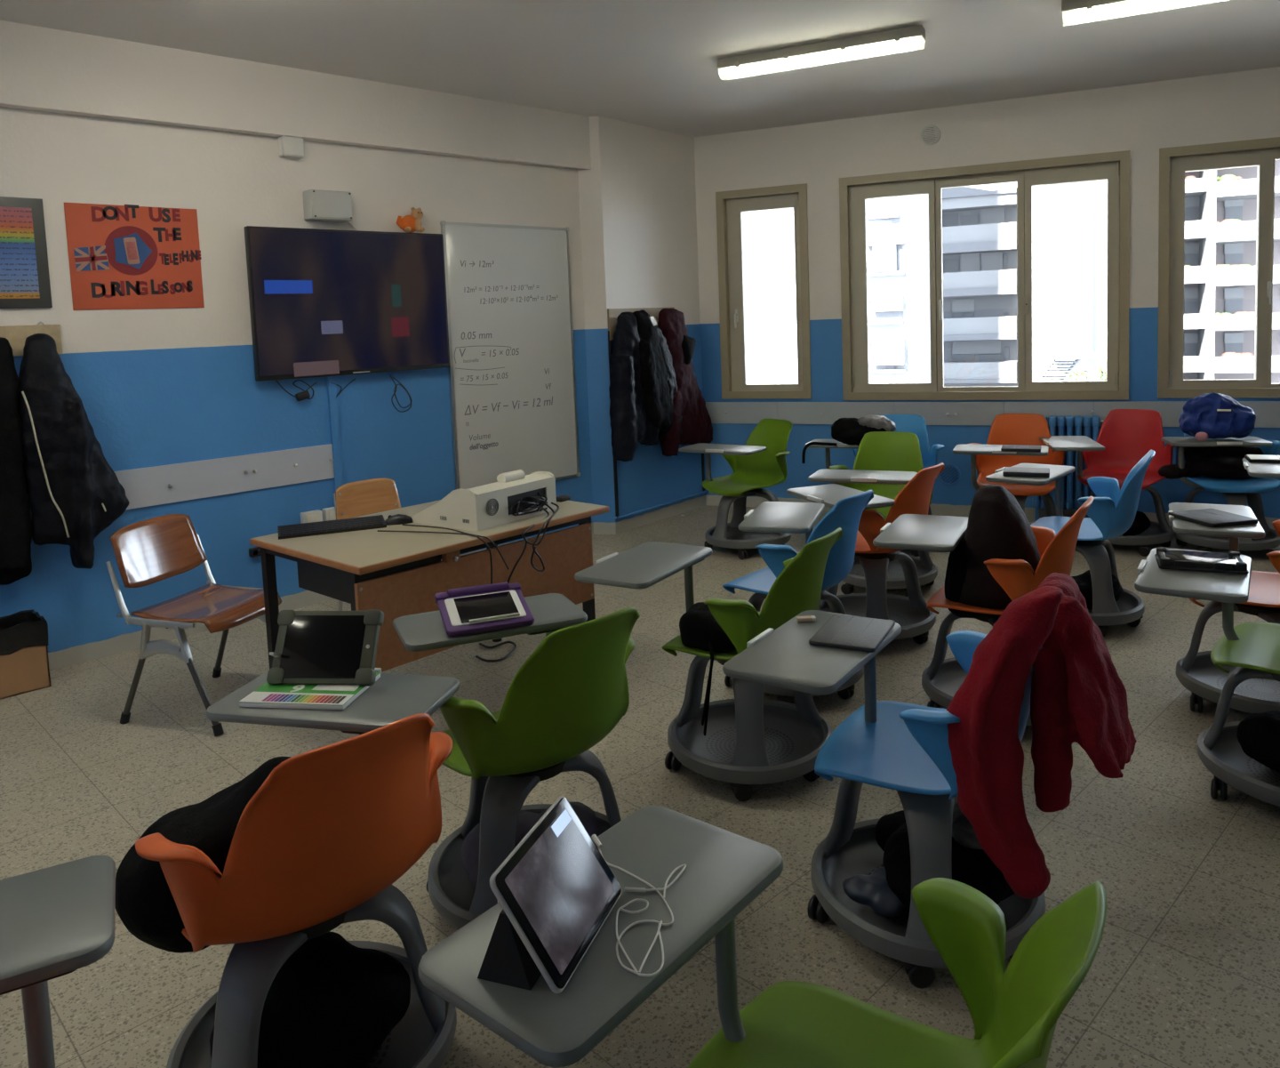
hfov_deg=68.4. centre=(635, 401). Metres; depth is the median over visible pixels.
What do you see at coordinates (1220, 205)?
apartment building
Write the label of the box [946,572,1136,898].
jacket
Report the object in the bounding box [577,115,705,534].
wall
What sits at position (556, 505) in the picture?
cable
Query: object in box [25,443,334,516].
trim
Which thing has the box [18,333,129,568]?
jacket
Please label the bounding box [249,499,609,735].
desk
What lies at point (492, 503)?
fan grille
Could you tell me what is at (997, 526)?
jacket
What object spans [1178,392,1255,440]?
backpack
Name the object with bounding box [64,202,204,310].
poster
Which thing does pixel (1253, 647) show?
chair
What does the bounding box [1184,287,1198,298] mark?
shutter
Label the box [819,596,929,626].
tray
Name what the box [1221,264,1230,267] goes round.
plant
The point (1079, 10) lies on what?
ceiling light
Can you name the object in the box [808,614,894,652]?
tablet
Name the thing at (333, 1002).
bag
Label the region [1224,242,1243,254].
shutter
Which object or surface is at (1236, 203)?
shutter
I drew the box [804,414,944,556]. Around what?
chair
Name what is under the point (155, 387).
wall
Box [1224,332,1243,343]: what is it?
shutter
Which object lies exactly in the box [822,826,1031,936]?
tray
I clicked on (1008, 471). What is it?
tablet
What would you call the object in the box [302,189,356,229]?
junction box
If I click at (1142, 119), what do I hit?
wall
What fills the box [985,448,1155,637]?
chair
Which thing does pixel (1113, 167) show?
window
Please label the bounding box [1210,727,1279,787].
tray
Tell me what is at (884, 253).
shutter
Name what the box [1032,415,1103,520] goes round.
radiator
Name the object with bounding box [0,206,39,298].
print
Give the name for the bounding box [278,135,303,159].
junction box
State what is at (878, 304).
shutter
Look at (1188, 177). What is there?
plant
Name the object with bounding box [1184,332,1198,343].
shutter
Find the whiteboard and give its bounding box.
[440,220,580,489]
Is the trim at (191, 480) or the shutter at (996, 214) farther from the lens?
the shutter at (996, 214)
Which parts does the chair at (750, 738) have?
table arm, leg, leg, leg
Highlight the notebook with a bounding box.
[238,672,380,710]
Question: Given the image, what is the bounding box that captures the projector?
[411,469,556,531]
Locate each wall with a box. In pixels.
[0,106,593,670]
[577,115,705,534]
[694,66,1279,529]
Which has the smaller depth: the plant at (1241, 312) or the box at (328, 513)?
the box at (328, 513)
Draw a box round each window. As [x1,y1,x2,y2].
[715,183,811,398]
[839,150,1130,399]
[1157,136,1279,398]
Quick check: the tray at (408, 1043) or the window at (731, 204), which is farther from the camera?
the window at (731, 204)
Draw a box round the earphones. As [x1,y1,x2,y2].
[591,833,686,975]
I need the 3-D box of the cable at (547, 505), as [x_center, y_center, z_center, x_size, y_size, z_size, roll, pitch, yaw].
[-0.384,0.579,4.005,0.054,0.234,0.317,-2,5,8]
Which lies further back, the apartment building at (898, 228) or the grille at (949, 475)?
the apartment building at (898, 228)
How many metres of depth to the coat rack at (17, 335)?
4.49 m
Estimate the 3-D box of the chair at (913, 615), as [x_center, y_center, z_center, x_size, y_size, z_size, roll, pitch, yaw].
[1.169,0.727,4.618,0.675,0.870,0.638,-4,5,-20]
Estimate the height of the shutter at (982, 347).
0.413 m
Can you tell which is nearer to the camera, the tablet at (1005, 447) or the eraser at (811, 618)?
the eraser at (811, 618)
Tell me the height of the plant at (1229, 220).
0.303 m
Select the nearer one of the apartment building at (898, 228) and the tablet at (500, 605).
the tablet at (500, 605)
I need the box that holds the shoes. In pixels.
[842,866,905,917]
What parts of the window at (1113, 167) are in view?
sash, handle, sash, latch plate, sash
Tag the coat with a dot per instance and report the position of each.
(145, 902)
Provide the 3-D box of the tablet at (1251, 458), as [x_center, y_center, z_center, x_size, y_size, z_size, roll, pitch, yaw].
[3.394,0.306,4.997,0.250,0.019,0.180,0,5,26]
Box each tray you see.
[180,955,435,1067]
[438,811,610,910]
[675,704,823,765]
[709,525,780,539]
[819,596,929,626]
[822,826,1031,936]
[849,559,932,578]
[929,662,967,695]
[1088,592,1137,612]
[1126,523,1167,535]
[1188,656,1279,702]
[1196,531,1276,540]
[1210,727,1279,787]
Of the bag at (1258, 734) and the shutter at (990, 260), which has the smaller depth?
the bag at (1258, 734)
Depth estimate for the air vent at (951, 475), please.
7.24 m
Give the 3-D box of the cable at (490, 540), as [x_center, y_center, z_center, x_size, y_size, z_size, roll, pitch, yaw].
[-0.770,0.602,3.838,0.527,0.156,0.113,0,5,26]
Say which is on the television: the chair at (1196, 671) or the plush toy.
the plush toy
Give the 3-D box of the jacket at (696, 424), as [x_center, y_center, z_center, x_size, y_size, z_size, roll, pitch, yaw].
[0.415,-0.168,7.569,0.191,1.164,0.684,1,6,34]
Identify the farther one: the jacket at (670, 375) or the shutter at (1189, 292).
the shutter at (1189, 292)
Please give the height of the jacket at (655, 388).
0.948 m
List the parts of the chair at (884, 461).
leg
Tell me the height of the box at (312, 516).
0.105 m
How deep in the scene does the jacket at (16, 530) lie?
4.35 m
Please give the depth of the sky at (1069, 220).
25.40 m
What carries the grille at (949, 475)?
attached to the air vent at (951, 475)
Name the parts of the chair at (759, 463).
table arm, leg, leg, leg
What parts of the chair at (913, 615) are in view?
leg, leg, leg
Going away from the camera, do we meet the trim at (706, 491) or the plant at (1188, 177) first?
the trim at (706, 491)
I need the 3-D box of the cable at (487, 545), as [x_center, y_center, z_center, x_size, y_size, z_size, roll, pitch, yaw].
[-0.813,0.632,3.810,0.524,0.209,0.060,0,5,26]
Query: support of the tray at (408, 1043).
on the chair at (322, 844)
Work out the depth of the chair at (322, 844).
1.79 m
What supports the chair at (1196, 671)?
on the floor
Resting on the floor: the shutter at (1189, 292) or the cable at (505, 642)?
the cable at (505, 642)
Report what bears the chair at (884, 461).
on the floor
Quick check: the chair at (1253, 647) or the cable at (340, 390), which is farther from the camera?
the cable at (340, 390)
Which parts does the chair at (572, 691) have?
leg, leg, mounting plate, leg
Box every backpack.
[801,414,895,463]
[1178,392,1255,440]
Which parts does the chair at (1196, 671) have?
leg, table arm, leg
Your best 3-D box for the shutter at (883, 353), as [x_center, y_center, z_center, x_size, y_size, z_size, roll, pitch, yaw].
[6.404,-1.204,23.791,0.772,0.553,0.320,0,5,23]
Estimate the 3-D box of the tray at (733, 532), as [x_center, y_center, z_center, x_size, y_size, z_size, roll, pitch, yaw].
[0.770,0.935,6.488,0.532,0.056,0.532,-6,6,-36]
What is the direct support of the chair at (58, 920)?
on the floor
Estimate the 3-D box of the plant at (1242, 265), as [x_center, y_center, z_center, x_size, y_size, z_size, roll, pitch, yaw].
[18.483,-4.003,28.604,0.491,0.298,0.295,0,5,23]
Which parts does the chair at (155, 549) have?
leg, backrest, leg, seat, leg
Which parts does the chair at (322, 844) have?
leg, mounting plate, leg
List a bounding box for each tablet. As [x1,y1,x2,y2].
[266,608,383,686]
[434,581,534,636]
[477,795,621,992]
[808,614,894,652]
[1000,444,1040,452]
[1002,466,1049,477]
[1154,546,1248,574]
[1168,508,1257,527]
[1244,454,1279,463]
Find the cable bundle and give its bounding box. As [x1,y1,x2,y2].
[508,491,547,515]
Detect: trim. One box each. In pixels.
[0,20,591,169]
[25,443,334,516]
[326,376,343,493]
[608,330,618,518]
[611,489,708,519]
[701,453,704,491]
[705,400,1279,427]
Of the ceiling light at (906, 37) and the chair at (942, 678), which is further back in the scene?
the ceiling light at (906, 37)
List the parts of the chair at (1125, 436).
table arm, leg, leg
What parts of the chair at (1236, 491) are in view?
table arm, leg, leg, leg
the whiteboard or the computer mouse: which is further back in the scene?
the whiteboard
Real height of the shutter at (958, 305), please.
0.404 m
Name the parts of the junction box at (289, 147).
lid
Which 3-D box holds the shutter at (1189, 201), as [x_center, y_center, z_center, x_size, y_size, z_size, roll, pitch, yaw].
[17.807,-6.378,30.032,0.531,0.349,0.120,0,5,23]
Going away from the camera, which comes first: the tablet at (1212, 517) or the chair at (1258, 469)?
the tablet at (1212, 517)
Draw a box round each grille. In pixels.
[486,497,498,515]
[921,127,938,142]
[940,465,958,483]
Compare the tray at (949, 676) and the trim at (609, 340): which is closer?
the tray at (949, 676)
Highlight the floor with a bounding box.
[0,504,1279,1067]
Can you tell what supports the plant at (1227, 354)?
on the apartment building at (1220, 205)
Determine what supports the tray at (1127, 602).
on the chair at (1113, 511)
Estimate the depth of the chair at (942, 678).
3.61 m
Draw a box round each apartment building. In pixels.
[743,193,930,383]
[941,186,1017,386]
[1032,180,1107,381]
[1183,160,1279,383]
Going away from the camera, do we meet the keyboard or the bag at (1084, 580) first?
the keyboard
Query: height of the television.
0.854 m
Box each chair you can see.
[0,855,115,1067]
[105,513,282,735]
[135,667,459,1067]
[332,478,400,610]
[392,592,639,929]
[417,805,1106,1067]
[574,527,842,800]
[678,418,792,559]
[722,489,873,703]
[722,609,1045,988]
[786,462,944,644]
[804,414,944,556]
[808,431,937,596]
[872,496,1094,735]
[952,413,1065,524]
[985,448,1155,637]
[1039,408,1175,556]
[1134,547,1279,806]
[1160,432,1279,559]
[1168,502,1279,713]
[1242,457,1279,478]
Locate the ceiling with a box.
[0,0,1279,190]
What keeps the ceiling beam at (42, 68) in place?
attached to the wall at (155, 387)
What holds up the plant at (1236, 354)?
on the apartment building at (1220, 205)
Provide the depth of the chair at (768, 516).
3.89 m
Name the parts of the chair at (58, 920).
mounting plate, table arm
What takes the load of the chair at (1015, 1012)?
on the floor
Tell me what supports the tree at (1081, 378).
on the ground
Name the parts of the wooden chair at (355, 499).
leg, backrest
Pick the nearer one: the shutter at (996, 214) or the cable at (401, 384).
the cable at (401, 384)
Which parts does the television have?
lit panel, lit panel, lit panel, lit panel, lit panel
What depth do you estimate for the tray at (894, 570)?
5.53 m
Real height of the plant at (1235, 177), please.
0.176 m
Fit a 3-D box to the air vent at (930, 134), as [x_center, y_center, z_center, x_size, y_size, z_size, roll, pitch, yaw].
[2.214,-1.996,7.060,0.146,0.146,0.016,0,5,23]
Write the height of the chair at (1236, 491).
0.870 m
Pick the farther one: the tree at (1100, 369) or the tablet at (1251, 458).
the tree at (1100, 369)
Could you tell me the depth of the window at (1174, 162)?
6.47 m
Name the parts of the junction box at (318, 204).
lid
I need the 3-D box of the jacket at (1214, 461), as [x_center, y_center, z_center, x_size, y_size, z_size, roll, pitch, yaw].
[3.663,0.355,5.978,0.630,0.276,0.342,-1,5,17]
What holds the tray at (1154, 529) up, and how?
on the chair at (1125, 436)
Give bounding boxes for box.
[0,608,50,699]
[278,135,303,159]
[299,509,322,523]
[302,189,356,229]
[322,506,335,520]
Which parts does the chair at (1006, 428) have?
table arm, leg, leg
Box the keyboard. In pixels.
[277,514,386,539]
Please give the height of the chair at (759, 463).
0.869 m
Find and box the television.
[243,225,450,381]
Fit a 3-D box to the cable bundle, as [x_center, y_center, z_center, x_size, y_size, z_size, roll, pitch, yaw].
[-0.458,0.444,4.051,0.064,0.084,0.223,2,6,37]
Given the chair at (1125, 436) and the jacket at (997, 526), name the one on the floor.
the chair at (1125, 436)
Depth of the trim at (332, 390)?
5.61 m
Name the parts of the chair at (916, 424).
table arm, leg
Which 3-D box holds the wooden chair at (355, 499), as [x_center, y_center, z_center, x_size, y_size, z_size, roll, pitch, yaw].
[-1.320,0.827,5.044,0.410,0.777,0.472,-7,7,-44]
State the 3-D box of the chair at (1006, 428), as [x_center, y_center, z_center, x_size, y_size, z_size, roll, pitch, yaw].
[2.439,0.556,6.056,0.674,0.866,0.816,0,5,25]
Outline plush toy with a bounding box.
[396,207,424,232]
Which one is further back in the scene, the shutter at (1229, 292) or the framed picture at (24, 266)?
the shutter at (1229, 292)
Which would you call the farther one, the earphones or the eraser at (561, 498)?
the eraser at (561, 498)
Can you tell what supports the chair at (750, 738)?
on the floor
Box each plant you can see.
[1184,176,1196,179]
[1219,174,1235,181]
[1221,218,1233,222]
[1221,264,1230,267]
[1221,352,1235,356]
[1233,176,1242,180]
[1233,311,1247,313]
[1234,352,1241,356]
[1240,264,1251,266]
[1241,352,1253,356]
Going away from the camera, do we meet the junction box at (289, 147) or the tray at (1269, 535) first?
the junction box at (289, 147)
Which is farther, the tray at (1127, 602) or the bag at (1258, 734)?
the tray at (1127, 602)
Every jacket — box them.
[0,336,32,584]
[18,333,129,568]
[608,311,659,461]
[632,309,672,431]
[654,325,682,436]
[657,308,712,455]
[944,484,1040,617]
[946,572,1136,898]
[1158,446,1263,479]
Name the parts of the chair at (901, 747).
leg, table arm, leg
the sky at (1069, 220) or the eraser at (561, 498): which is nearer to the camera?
the eraser at (561, 498)
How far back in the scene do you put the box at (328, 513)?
5.57 m
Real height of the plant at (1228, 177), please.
0.288 m
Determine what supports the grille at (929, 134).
attached to the air vent at (930, 134)
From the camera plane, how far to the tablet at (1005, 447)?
5.66 m
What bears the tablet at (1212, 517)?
on the chair at (1196, 671)
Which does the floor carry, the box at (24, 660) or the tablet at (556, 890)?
the box at (24, 660)
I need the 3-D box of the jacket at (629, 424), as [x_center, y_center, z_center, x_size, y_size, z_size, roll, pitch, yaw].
[-0.003,-0.115,7.051,0.190,1.110,0.510,2,6,38]
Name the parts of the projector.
plate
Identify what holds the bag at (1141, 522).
in the chair at (1125, 436)
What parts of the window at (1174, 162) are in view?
handle, sash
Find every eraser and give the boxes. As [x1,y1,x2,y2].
[555,494,570,502]
[796,615,815,622]
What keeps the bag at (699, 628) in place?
on the chair at (750, 738)
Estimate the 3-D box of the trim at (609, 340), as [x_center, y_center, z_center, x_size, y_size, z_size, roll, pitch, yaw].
[-0.163,0.180,7.042,0.016,1.410,0.022,2,6,38]
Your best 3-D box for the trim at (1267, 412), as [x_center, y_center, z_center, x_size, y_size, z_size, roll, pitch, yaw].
[6.045,0.087,5.607,11.927,0.178,0.036,0,5,23]
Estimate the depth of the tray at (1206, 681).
3.69 m
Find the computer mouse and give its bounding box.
[384,513,413,525]
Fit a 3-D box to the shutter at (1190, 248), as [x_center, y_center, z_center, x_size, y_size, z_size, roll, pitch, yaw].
[17.879,-4.896,30.153,0.533,0.341,0.120,0,5,23]
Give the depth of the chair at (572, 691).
2.40 m
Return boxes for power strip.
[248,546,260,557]
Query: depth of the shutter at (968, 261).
29.42 m
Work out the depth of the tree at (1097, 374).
19.38 m
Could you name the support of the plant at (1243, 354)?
on the apartment building at (1220, 205)
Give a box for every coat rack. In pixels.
[0,320,63,356]
[607,307,674,340]
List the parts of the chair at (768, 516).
leg, table arm, leg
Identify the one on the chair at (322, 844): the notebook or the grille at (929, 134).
the notebook
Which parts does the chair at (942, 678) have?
leg, leg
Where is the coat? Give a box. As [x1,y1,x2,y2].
[115,756,290,952]
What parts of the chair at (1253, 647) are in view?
table arm, leg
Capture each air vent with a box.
[920,124,940,144]
[937,464,960,485]
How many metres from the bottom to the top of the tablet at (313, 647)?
0.169 m
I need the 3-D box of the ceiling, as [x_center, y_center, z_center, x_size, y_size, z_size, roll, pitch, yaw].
[3.418,-1.965,3.005,14.600,0.150,11.500,-7,7,-44]
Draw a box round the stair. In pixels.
[1033,352,1101,381]
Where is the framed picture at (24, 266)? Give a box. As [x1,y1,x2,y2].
[0,196,52,308]
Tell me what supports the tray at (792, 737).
on the chair at (750, 738)
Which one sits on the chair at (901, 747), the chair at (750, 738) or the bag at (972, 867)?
the bag at (972, 867)
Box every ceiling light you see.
[716,24,925,76]
[1061,0,1206,21]
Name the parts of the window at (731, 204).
handle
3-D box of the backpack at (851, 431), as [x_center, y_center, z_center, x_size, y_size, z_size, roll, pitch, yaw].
[1.404,0.241,6.162,0.592,0.311,0.242,0,5,21]
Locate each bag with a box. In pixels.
[209,930,410,1067]
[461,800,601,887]
[679,601,735,735]
[874,809,1014,908]
[1071,569,1119,609]
[1122,510,1150,535]
[1236,710,1279,772]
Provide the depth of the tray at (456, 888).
2.64 m
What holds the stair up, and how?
on the ground
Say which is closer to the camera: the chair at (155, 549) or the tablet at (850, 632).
the tablet at (850, 632)
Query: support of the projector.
on the desk
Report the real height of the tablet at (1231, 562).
0.033 m
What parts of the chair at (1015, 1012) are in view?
table arm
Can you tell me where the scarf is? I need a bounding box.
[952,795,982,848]
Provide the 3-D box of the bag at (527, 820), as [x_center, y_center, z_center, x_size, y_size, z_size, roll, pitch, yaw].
[-0.303,1.227,2.621,0.387,0.187,0.333,-7,7,-44]
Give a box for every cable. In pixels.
[275,379,316,400]
[331,378,355,397]
[377,529,492,583]
[389,374,412,412]
[402,523,509,568]
[475,640,516,662]
[507,507,549,582]
[524,501,559,545]
[530,504,554,571]
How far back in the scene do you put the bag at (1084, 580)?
4.66 m
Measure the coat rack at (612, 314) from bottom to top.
0.232 m
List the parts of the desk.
leg, leg, under frame, panel, leg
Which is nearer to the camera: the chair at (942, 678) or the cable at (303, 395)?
the chair at (942, 678)
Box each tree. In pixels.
[1049,370,1106,381]
[1065,367,1106,381]
[1077,368,1106,381]
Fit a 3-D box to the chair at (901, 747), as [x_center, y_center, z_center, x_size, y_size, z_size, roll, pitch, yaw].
[0.696,0.931,2.470,0.785,0.870,0.659,0,6,29]
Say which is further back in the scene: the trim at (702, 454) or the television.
the trim at (702, 454)
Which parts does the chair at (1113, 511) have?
table arm, leg, leg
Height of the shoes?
0.070 m
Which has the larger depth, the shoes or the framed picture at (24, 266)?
the framed picture at (24, 266)
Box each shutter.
[872,241,897,271]
[872,297,903,311]
[872,342,905,365]
[952,298,974,311]
[952,339,1001,354]
[960,252,980,271]
[980,207,1004,223]
[981,251,1002,271]
[1184,196,1199,207]
[1184,242,1199,254]
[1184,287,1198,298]
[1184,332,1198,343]
[1224,199,1243,207]
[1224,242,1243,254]
[1224,287,1243,298]
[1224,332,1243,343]
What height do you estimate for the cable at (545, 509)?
0.361 m

